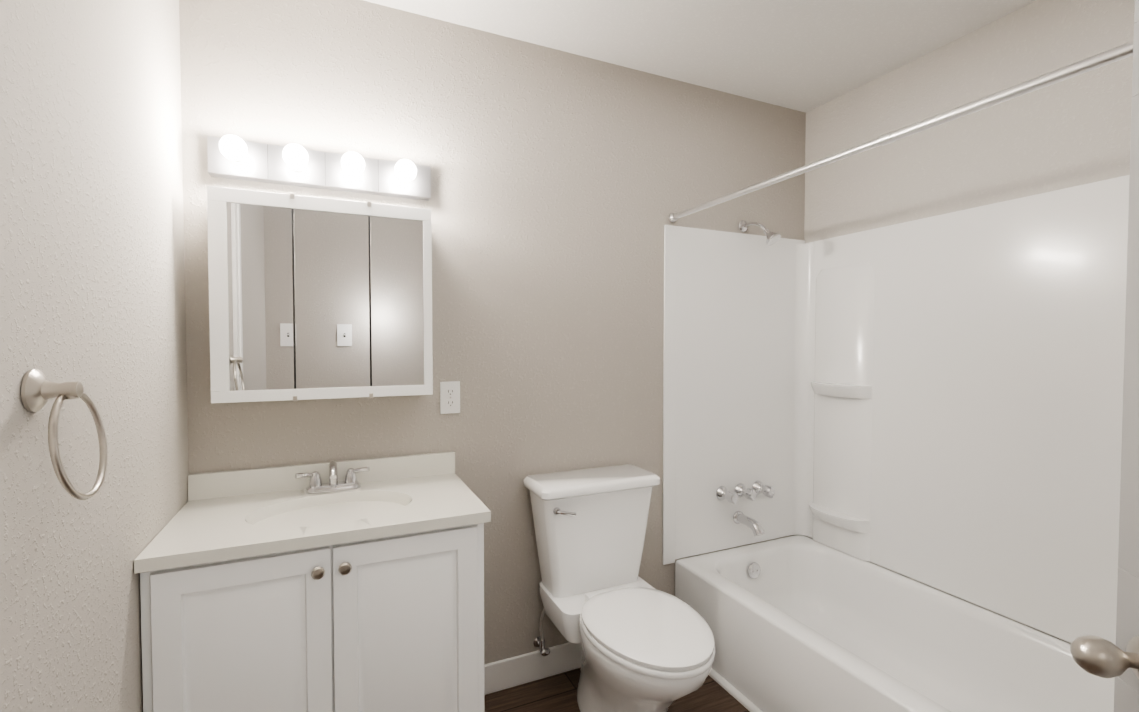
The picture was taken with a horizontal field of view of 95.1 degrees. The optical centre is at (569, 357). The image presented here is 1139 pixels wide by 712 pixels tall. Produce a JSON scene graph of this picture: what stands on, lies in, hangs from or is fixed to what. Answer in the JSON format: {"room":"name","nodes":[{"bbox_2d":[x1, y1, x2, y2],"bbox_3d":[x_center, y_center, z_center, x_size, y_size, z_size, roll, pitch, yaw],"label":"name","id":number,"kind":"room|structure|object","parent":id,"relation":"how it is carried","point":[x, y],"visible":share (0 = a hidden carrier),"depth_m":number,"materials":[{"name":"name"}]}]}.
{"room":"bathroom","nodes":[
{"label":"bathroom","id":0,"kind":"room"},
{"bbox_2d":[0,0,188,711],"bbox_3d":[-0.724,0.076,0.495,0.120,2.440,2.490,-1,2,-24],"label":"wall","id":1,"kind":"structure","parent":0,"point":[92,282],"depth_m":0.92,"materials":[{"name":"paint"}]},
{"bbox_2d":[21,369,106,499],"bbox_3d":[-0.755,0.115,0.782,0.058,0.199,0.170,-1,2,-24],"label":"towel ring","id":2,"kind":"object","parent":1,"relation":"attached to","point":[39,389],"visible":1,"depth_m":0.75,"materials":[{"name":"silver metal"}]},
{"bbox_2d":[179,0,805,663],"bbox_3d":[-0.013,0.031,2.120,2.520,2.440,0.120,-1,2,-24],"label":"wall","id":3,"kind":"structure","parent":0,"point":[565,186],"depth_m":1.94,"materials":[{"name":"paint"}]},
{"bbox_2d":[207,135,430,200],"bbox_3d":[-0.750,-0.595,1.617,0.637,0.106,0.148,-1,2,-24],"label":"sconce","id":4,"kind":"object","parent":3,"relation":"attached to","point":[238,158],"visible":1,"depth_m":1.62,"materials":[{"name":"white glass"}]},
{"bbox_2d":[207,186,432,402],"bbox_3d":[-0.756,-0.181,1.641,0.615,0.618,0.121,-1,2,-24],"label":"upper cabinet","id":5,"kind":"object","parent":3,"relation":"attached to","point":[310,297],"visible":1,"depth_m":1.58,"materials":[{"name":"white"}]},
{"bbox_2d":[440,381,459,413],"bbox_3d":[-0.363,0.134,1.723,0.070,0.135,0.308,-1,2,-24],"label":"electrical outlet plate","id":6,"kind":"object","parent":3,"relation":"attached to","point":[450,397],"visible":1,"depth_m":1.69,"materials":[{"name":"white plastic"}]},
{"bbox_2d":[484,642,581,694],"bbox_3d":[0.017,1.196,2.093,0.946,0.112,0.013,-1,2,-24],"label":"baseboard","id":7,"kind":"structure","parent":3,"relation":"attached to","point":[503,674],"depth_m":2.01,"materials":[{"name":"white wood"}]},
{"bbox_2d":[738,220,780,245],"bbox_3d":[0.858,-0.565,2.336,0.069,0.138,0.190,-1,2,-34],"label":"shower head","id":8,"kind":"object","parent":3,"relation":"attached to","point":[772,238],"visible":1,"depth_m":2.30},
{"bbox_2d":[669,41,1133,221],"bbox_3d":[0.759,-0.584,1.553,0.040,0.040,1.516,-1,2,-24],"label":"shower curtain rod","id":9,"kind":"object","parent":3,"relation":"attached to","point":[1113,55],"visible":1,"depth_m":1.22,"materials":[{"name":"silver metal"}]},
{"bbox_2d":[484,668,749,711],"bbox_3d":[0.478,1.331,1.077,2.760,0.100,2.490,-1,2,-24],"label":"floor","id":10,"kind":"structure","parent":0,"point":[556,693],"depth_m":1.92,"materials":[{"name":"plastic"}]},
{"bbox_2d":[134,451,490,711],"bbox_3d":[-0.654,0.794,1.504,0.823,0.948,0.502,-1,2,-24],"label":"bathroom vanity","id":11,"kind":"object","parent":10,"relation":"on","point":[347,586],"visible":1,"depth_m":1.33,"materials":[{"name":"painted wood"},{"name":"cultured marble"},{"name":"brushed nickel"}]},
{"bbox_2d":[523,464,714,711],"bbox_3d":[0.190,0.856,1.757,0.486,0.806,0.744,-1,2,-24],"label":"toilet","id":12,"kind":"object","parent":10,"relation":"on","point":[646,646],"visible":1,"depth_m":1.81,"materials":[{"name":"white ceramic"}]},
{"bbox_2d":[675,535,1114,711],"bbox_3d":[1.123,1.080,1.765,0.766,0.358,1.516,-1,2,-24],"label":"bathtub","id":13,"kind":"object","parent":10,"relation":"on","point":[799,623],"visible":0.98,"depth_m":1.90,"materials":[{"name":"white plastic"}]},
{"bbox_2d":[708,668,761,711],"bbox_3d":[0.764,1.256,1.607,0.020,0.020,1.514,-1,2,-24],"label":"baseboard","id":14,"kind":"structure","parent":13,"relation":"attached to","point":[738,696],"depth_m":1.94,"materials":[{"name":"white wood"}]},
{"bbox_2d":[363,0,1035,112],"bbox_3d":[0.478,-1.208,1.006,2.760,0.100,2.490,-1,2,-24],"label":"ceiling","id":15,"kind":"structure","parent":0,"point":[805,56],"depth_m":1.90,"materials":[{"name":"paint"}]},
{"bbox_2d":[804,0,1134,643],"bbox_3d":[1.679,0.046,1.588,0.120,2.440,2.490,-1,2,-24],"label":"wall","id":16,"kind":"structure","parent":0,"point":[1072,132],"depth_m":1.86,"materials":[{"name":"paint"}]},
{"bbox_2d":[662,175,1129,644],"bbox_3d":[1.094,0.180,1.728,0.828,1.467,1.514,-1,2,-24],"label":"panels","id":17,"kind":"object","parent":16,"relation":"attached to","point":[935,401],"visible":1,"depth_m":2.04,"materials":[{"name":"white plastic"}]},
{"bbox_2d":[716,481,774,536],"bbox_3d":[0.827,0.691,2.357,0.284,0.210,0.155,-1,2,-24],"label":"tub faucet","id":18,"kind":"object","parent":17,"relation":"attached to","point":[752,493],"visible":1,"depth_m":2.37,"materials":[{"name":"silver metal"}]},
{"bbox_2d":[1070,0,1138,711],"bbox_3d":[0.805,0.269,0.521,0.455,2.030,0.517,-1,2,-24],"label":"door","id":19,"kind":"structure","parent":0,"point":[1097,656],"depth_m":0.78,"materials":[{"name":"grey"}]}
]}

